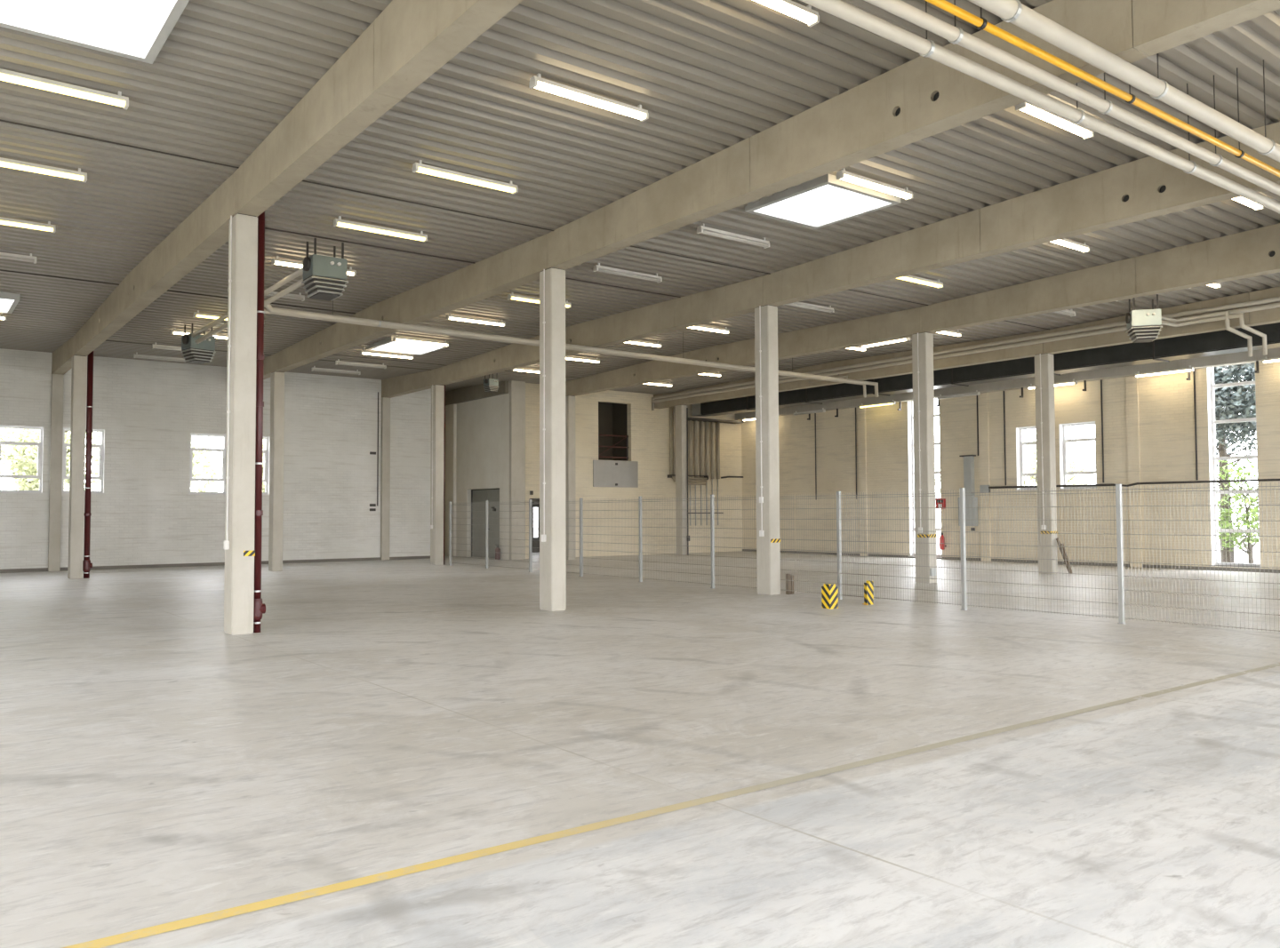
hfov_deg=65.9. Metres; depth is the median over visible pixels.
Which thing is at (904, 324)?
concrete beam
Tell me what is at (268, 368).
concrete beam
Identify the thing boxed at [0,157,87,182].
ceiling lamp
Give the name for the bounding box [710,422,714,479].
pipe
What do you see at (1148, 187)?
concrete beam
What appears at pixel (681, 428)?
concrete column
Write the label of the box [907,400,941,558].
window
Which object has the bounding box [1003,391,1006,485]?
conduit
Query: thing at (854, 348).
ceiling lamp
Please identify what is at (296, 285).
pipe
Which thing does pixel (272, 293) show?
ceiling lamp
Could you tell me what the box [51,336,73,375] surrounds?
concrete beam
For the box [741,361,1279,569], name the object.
wall
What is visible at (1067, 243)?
ceiling lamp
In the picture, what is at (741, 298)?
concrete beam
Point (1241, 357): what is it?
beam
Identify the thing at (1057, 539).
wooden board
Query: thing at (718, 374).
ceiling lamp
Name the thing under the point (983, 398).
wall column
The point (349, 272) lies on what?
ceiling lamp
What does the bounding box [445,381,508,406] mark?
lintel beam
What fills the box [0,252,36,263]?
ceiling lamp
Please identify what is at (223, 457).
window
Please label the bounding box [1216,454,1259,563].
shrub
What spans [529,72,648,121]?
ceiling lamp
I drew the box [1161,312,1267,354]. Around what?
pipe
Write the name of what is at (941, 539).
fire extinguisher
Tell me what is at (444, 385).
downpipe
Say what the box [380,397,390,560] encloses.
wall column
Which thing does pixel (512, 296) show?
ceiling lamp
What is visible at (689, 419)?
cable tray
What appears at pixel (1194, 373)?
conduit
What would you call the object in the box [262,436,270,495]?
window
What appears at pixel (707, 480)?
pipe
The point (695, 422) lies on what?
pipe
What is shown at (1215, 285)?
ceiling lamp
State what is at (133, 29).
skylight
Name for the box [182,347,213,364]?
hood
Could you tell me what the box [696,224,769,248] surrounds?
ceiling lamp
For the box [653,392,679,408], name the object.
concrete beam
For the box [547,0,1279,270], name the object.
concrete beam
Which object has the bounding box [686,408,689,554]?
conduit
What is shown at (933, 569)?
wall socket
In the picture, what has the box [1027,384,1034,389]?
ceiling lamp
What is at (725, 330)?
ceiling lamp
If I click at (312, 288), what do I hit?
vent
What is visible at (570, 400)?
concrete column
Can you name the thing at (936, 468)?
shrub
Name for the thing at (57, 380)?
wall column
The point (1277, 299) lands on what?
pipe
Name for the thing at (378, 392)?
conduit
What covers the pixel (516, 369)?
ceiling lamp
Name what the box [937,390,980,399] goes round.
ceiling lamp
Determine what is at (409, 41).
concrete beam
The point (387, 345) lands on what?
skylight
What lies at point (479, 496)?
door
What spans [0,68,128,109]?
ceiling lamp
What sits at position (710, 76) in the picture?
ceiling
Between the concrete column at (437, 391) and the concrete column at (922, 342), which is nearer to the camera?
the concrete column at (922, 342)
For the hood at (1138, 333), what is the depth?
21.96 m
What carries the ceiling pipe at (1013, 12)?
hanging from the ceiling
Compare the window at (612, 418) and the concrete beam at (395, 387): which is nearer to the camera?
the concrete beam at (395, 387)
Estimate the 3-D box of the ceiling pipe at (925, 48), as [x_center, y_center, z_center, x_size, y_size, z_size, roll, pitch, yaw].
[4.476,-3.983,9.877,31.900,1.065,0.136,1,-3,-37]
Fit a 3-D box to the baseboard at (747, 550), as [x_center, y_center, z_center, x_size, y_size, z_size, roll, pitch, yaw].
[15.013,2.587,27.306,0.020,0.090,35.490,1,-3,-37]
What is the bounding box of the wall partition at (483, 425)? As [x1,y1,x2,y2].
[444,381,509,559]
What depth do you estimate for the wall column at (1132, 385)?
28.39 m
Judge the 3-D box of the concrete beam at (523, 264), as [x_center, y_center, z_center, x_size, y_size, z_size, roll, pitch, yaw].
[-5.942,-3.533,22.589,0.290,0.678,14.890,1,-3,-37]
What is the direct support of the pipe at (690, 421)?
attached to the cable tray
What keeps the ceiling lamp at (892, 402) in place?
hanging from the beam at (1241, 357)
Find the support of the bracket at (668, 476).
attached to the wall at (648, 430)
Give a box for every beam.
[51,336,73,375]
[72,172,235,356]
[233,0,523,216]
[263,354,273,379]
[272,233,547,372]
[381,369,433,398]
[433,276,763,384]
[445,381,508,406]
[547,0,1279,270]
[566,306,920,396]
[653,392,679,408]
[679,331,1043,405]
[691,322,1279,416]
[735,347,1279,420]
[763,121,1279,306]
[920,223,1279,333]
[1042,287,1279,353]
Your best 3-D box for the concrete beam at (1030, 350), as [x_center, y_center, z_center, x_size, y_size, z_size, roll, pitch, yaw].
[6.104,-3.221,31.725,0.290,0.678,14.890,1,-3,-37]
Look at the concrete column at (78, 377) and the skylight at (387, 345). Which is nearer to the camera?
the concrete column at (78, 377)
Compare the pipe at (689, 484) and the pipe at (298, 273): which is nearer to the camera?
the pipe at (298, 273)
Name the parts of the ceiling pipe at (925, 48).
hanger rod, hanger rod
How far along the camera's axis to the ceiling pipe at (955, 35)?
8.95 m
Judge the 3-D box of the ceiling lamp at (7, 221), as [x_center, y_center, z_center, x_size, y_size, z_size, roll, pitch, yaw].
[-10.108,-4.019,15.551,1.560,0.160,0.120,1,-3,-37]
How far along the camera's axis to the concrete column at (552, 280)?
16.46 m
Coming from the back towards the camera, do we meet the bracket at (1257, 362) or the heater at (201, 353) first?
the bracket at (1257, 362)
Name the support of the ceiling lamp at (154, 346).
hanging from the ceiling
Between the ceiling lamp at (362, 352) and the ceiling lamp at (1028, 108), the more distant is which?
the ceiling lamp at (362, 352)
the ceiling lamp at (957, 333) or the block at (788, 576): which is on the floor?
the block at (788, 576)
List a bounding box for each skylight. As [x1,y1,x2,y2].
[0,0,189,63]
[0,291,20,313]
[366,335,448,355]
[744,173,900,229]
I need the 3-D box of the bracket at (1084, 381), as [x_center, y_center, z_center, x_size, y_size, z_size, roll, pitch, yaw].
[13.191,-2.625,29.324,0.140,0.320,0.050,1,-3,-37]
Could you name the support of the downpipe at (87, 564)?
attached to the concrete column at (78, 377)
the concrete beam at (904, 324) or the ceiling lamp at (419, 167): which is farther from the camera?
the concrete beam at (904, 324)
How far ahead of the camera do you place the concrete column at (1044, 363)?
25.61 m
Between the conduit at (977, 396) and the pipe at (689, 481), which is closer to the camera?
the conduit at (977, 396)
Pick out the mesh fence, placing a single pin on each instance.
(1119, 520)
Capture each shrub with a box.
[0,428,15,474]
[0,428,101,491]
[190,436,217,492]
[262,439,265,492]
[935,440,1029,511]
[1023,425,1095,486]
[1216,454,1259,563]
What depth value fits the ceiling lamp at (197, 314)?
22.89 m
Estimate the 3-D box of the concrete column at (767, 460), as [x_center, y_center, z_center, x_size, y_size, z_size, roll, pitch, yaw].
[2.514,-0.484,19.606,0.343,5.720,0.384,1,-3,-37]
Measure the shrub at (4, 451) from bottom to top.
6.137 m
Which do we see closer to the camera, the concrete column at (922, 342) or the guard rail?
the concrete column at (922, 342)
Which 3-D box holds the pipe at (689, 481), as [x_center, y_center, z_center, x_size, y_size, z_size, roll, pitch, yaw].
[2.028,0.280,39.599,1.690,0.090,0.088,1,-3,-37]
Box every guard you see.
[821,584,838,608]
[862,580,873,605]
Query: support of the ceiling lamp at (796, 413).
hanging from the beam at (1241, 357)
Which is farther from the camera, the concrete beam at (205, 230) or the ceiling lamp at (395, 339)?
the ceiling lamp at (395, 339)
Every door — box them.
[471,488,499,558]
[532,502,539,552]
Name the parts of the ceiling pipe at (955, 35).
hanger rod, hanger rod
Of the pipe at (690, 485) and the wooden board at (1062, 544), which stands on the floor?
the wooden board at (1062, 544)
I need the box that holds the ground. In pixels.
[533,528,1260,563]
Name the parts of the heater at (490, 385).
casing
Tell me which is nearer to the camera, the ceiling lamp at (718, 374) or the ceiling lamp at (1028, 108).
the ceiling lamp at (1028, 108)
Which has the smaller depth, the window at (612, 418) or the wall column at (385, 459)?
the wall column at (385, 459)
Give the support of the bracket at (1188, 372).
attached to the beam at (1241, 357)
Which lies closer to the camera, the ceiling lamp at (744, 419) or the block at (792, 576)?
the block at (792, 576)
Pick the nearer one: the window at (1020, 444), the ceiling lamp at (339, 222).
the ceiling lamp at (339, 222)
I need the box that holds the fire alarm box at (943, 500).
[936,498,945,509]
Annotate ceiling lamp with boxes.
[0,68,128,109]
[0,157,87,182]
[0,216,55,232]
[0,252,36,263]
[0,312,6,320]
[133,352,185,361]
[152,343,182,351]
[170,328,195,335]
[193,310,227,320]
[213,334,227,339]
[265,291,278,296]
[271,256,303,268]
[281,292,304,301]
[311,366,360,375]
[333,216,427,242]
[335,359,386,368]
[346,266,356,276]
[360,349,413,359]
[392,335,448,346]
[412,160,518,194]
[446,312,505,327]
[507,292,539,303]
[511,368,539,373]
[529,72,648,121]
[565,300,571,308]
[565,356,599,363]
[592,263,662,282]
[624,340,662,347]
[646,382,672,387]
[688,325,729,334]
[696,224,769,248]
[699,371,721,376]
[742,416,755,421]
[752,0,819,27]
[785,301,834,313]
[793,408,825,415]
[835,168,912,199]
[848,346,866,351]
[858,400,895,407]
[860,337,910,348]
[896,275,943,288]
[936,330,961,336]
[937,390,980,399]
[1015,101,1094,139]
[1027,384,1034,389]
[1050,238,1089,253]
[1054,309,1075,316]
[1054,379,1077,386]
[1134,365,1194,377]
[1208,282,1221,288]
[1232,196,1263,210]
[1261,356,1279,363]
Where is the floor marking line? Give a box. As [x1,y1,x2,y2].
[61,663,1279,947]
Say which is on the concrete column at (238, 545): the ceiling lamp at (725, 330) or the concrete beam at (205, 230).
the concrete beam at (205, 230)
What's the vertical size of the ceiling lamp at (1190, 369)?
0.160 m
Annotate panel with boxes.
[592,460,638,487]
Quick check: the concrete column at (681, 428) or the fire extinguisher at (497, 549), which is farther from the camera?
the concrete column at (681, 428)
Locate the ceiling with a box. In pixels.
[0,0,1279,394]
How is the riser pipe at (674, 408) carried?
attached to the wall at (648, 430)
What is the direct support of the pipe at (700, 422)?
attached to the cable tray
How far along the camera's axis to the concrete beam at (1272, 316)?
22.91 m
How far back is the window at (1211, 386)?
26.85 m
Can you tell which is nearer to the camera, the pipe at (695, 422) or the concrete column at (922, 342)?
the concrete column at (922, 342)
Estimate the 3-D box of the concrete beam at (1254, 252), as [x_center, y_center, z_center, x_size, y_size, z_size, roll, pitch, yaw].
[11.083,-3.884,16.751,0.290,0.778,14.990,1,-3,-37]
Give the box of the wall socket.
[929,568,935,575]
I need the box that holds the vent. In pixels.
[303,275,346,301]
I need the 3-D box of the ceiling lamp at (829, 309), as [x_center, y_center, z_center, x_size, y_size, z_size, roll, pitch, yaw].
[3.773,-3.777,22.101,1.560,0.160,0.120,1,-3,-37]
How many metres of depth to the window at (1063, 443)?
30.28 m
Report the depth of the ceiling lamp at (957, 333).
25.45 m
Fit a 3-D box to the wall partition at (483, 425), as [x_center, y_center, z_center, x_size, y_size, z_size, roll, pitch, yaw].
[-6.003,-0.292,36.602,0.250,6.750,5.100,1,-3,-37]
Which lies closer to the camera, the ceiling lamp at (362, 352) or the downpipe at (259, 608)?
the downpipe at (259, 608)
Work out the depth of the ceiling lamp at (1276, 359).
25.25 m
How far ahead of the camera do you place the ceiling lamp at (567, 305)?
22.02 m
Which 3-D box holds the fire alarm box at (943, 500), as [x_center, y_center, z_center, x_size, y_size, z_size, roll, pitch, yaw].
[10.231,1.010,33.611,0.086,0.340,0.360,1,-3,-37]
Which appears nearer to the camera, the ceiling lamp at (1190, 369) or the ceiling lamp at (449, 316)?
the ceiling lamp at (449, 316)
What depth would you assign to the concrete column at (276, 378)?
28.29 m
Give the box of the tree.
[1213,362,1256,562]
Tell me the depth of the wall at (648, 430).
38.41 m
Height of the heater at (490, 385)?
0.620 m
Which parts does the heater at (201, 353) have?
casing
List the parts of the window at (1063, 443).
sill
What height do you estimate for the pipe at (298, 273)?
0.100 m
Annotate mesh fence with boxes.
[448,482,1279,631]
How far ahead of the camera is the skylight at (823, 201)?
15.68 m
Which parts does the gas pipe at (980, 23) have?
hanger rod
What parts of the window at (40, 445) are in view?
sill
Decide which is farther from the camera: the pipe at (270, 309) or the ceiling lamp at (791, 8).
the pipe at (270, 309)
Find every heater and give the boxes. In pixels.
[180,323,215,364]
[301,238,348,301]
[483,373,499,392]
[1125,294,1162,343]
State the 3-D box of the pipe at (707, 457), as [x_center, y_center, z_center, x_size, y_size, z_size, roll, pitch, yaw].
[2.735,-0.972,40.290,0.150,2.330,0.146,1,-3,-37]
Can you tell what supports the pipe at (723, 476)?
attached to the wall at (1166, 411)
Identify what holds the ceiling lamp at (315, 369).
hanging from the ceiling
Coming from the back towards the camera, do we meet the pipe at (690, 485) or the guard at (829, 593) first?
the pipe at (690, 485)
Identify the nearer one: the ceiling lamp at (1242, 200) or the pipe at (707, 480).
the ceiling lamp at (1242, 200)
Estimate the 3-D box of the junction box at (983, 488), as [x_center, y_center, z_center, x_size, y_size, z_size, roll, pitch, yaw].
[11.261,0.491,32.242,0.120,0.260,0.300,1,-3,-37]
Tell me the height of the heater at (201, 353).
1.000 m
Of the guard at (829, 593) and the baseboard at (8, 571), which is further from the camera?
the baseboard at (8, 571)
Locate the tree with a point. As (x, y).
(1229, 402)
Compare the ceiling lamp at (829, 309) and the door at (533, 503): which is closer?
the ceiling lamp at (829, 309)
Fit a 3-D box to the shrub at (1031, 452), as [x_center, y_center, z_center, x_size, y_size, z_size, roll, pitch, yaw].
[14.773,0.669,37.067,4.305,5.127,4.671,-1,-2,21]
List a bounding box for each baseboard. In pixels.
[0,555,430,573]
[742,549,1279,573]
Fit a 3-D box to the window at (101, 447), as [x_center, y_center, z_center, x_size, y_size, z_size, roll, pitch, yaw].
[-16.497,-0.374,29.263,1.160,1.940,0.260,1,-3,-37]
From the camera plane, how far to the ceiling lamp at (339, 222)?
16.00 m
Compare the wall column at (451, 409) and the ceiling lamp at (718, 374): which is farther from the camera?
the wall column at (451, 409)
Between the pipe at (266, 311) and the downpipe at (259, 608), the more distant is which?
the pipe at (266, 311)
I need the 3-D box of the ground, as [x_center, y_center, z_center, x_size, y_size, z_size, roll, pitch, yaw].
[-3.155,3.099,28.883,150.000,0.240,170.000,1,-3,-37]
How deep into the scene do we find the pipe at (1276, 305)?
27.09 m
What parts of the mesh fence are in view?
post, panel, post, panel, post, panel, post, panel, post, panel, post, panel, panel, post, panel, panel, post, panel, post, panel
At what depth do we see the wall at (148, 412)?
31.02 m
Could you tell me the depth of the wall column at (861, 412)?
36.29 m
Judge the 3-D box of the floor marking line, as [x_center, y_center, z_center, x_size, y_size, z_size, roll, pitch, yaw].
[1.546,1.856,6.422,14.300,0.001,0.090,1,-3,-37]
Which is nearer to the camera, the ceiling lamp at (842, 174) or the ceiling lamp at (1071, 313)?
the ceiling lamp at (842, 174)
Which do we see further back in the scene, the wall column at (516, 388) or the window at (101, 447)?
the wall column at (516, 388)
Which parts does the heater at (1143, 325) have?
casing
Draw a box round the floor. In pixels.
[0,551,1279,947]
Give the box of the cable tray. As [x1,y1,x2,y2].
[688,417,743,423]
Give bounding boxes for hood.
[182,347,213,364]
[484,385,497,392]
[1127,325,1160,343]
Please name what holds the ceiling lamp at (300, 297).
hanging from the ceiling
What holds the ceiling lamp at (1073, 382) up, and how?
hanging from the beam at (1241, 357)
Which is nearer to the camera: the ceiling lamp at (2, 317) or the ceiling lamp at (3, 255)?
the ceiling lamp at (3, 255)
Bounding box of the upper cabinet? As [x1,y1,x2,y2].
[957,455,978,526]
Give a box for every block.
[785,574,791,594]
[791,575,793,594]
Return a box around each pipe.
[191,267,302,337]
[195,279,303,343]
[264,300,878,397]
[264,309,866,397]
[651,296,1279,407]
[651,303,1279,410]
[669,407,671,474]
[672,407,675,479]
[672,477,707,479]
[673,480,707,482]
[688,420,692,477]
[688,482,705,485]
[689,485,690,526]
[694,421,697,477]
[699,421,703,477]
[700,485,702,525]
[704,421,709,479]
[705,480,707,525]
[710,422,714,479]
[716,422,719,479]
[717,479,718,525]
[720,476,743,479]
[800,0,1279,214]
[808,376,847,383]
[864,0,1279,196]
[924,0,1279,177]
[968,0,1279,162]
[1161,311,1252,356]
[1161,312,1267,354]
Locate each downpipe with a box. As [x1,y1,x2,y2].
[82,351,93,578]
[253,211,265,632]
[443,384,445,564]
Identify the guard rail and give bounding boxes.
[598,434,628,461]
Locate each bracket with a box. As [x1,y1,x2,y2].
[667,474,708,479]
[1082,380,1086,391]
[1185,371,1190,380]
[1255,360,1259,373]
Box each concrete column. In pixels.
[67,354,87,579]
[223,213,257,635]
[268,371,284,571]
[430,384,444,565]
[539,267,566,611]
[565,395,575,559]
[675,404,687,555]
[754,304,780,595]
[912,332,936,583]
[1034,352,1057,574]
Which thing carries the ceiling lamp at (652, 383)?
hanging from the ceiling
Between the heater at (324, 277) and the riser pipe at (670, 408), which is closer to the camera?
the heater at (324, 277)
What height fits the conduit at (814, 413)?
3.400 m
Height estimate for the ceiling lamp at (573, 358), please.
0.160 m
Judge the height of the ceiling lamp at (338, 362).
0.160 m
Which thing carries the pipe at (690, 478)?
attached to the bracket at (668, 476)
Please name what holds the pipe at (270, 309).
attached to the concrete beam at (523, 264)
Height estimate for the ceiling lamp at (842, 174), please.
0.160 m
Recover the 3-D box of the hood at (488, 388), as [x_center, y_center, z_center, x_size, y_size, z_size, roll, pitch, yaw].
[-4.878,-2.786,32.349,0.372,0.186,0.298,2,-3,-43]
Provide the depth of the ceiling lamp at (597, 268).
18.97 m
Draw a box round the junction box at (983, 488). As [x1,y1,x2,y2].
[979,485,990,492]
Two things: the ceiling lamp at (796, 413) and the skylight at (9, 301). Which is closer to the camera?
the skylight at (9, 301)
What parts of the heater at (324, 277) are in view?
casing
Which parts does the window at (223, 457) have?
sill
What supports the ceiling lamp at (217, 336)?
hanging from the ceiling
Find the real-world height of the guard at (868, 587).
0.410 m
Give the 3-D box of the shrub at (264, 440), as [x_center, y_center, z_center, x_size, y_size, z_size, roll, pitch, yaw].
[-14.701,0.248,39.451,4.078,6.419,3.232,1,-3,-37]
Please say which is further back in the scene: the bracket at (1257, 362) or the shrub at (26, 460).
the shrub at (26, 460)
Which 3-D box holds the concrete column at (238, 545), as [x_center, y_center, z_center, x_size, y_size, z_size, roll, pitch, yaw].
[-5.491,-0.692,13.535,0.343,5.720,0.384,1,-3,-37]
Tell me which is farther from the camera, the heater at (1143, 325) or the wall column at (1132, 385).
the wall column at (1132, 385)
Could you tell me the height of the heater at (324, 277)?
1.000 m
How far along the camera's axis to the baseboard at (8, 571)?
30.88 m
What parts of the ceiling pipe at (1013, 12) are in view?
hanger rod, hanger rod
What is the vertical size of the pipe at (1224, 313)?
0.945 m
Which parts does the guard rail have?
rail, rail, rail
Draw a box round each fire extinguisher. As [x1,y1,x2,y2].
[495,544,500,559]
[938,532,946,550]
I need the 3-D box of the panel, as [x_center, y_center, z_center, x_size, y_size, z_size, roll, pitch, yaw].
[-0.910,-0.004,37.565,2.080,1.010,0.075,1,-3,-37]
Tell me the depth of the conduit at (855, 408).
36.63 m
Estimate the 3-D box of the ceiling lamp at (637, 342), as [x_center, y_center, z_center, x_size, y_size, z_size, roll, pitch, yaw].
[-0.047,-3.636,27.134,1.560,0.160,0.120,1,-3,-37]
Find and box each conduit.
[376,392,378,505]
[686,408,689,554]
[814,413,816,499]
[855,408,856,499]
[976,395,978,455]
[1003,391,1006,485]
[1100,379,1103,482]
[1192,371,1198,479]
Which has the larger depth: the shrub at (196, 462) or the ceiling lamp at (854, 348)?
the shrub at (196, 462)
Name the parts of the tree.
crown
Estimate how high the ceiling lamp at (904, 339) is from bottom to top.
0.160 m
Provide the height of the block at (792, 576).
0.370 m
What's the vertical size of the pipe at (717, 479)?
1.900 m
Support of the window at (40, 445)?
in the wall at (148, 412)
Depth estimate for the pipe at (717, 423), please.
40.59 m
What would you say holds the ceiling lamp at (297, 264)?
hanging from the ceiling
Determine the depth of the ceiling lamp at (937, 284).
19.83 m
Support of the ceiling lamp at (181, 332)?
hanging from the ceiling
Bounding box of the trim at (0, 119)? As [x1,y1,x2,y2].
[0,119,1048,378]
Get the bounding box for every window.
[0,424,43,494]
[61,427,105,494]
[188,432,226,495]
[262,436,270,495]
[598,401,627,461]
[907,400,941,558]
[988,362,1279,567]
[1015,425,1037,490]
[1058,421,1097,489]
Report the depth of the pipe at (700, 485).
40.03 m
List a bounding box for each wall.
[0,348,431,569]
[525,383,742,559]
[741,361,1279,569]
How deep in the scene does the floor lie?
6.47 m
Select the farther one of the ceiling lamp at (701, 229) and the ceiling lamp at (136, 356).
the ceiling lamp at (136, 356)
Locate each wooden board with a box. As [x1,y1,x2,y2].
[1056,537,1070,573]
[1061,543,1071,573]
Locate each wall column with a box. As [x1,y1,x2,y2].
[48,374,63,571]
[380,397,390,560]
[445,403,456,556]
[509,380,525,559]
[857,407,867,556]
[977,392,991,561]
[1125,376,1142,567]
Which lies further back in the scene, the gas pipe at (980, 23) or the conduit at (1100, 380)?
the conduit at (1100, 380)
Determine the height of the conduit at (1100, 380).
3.050 m

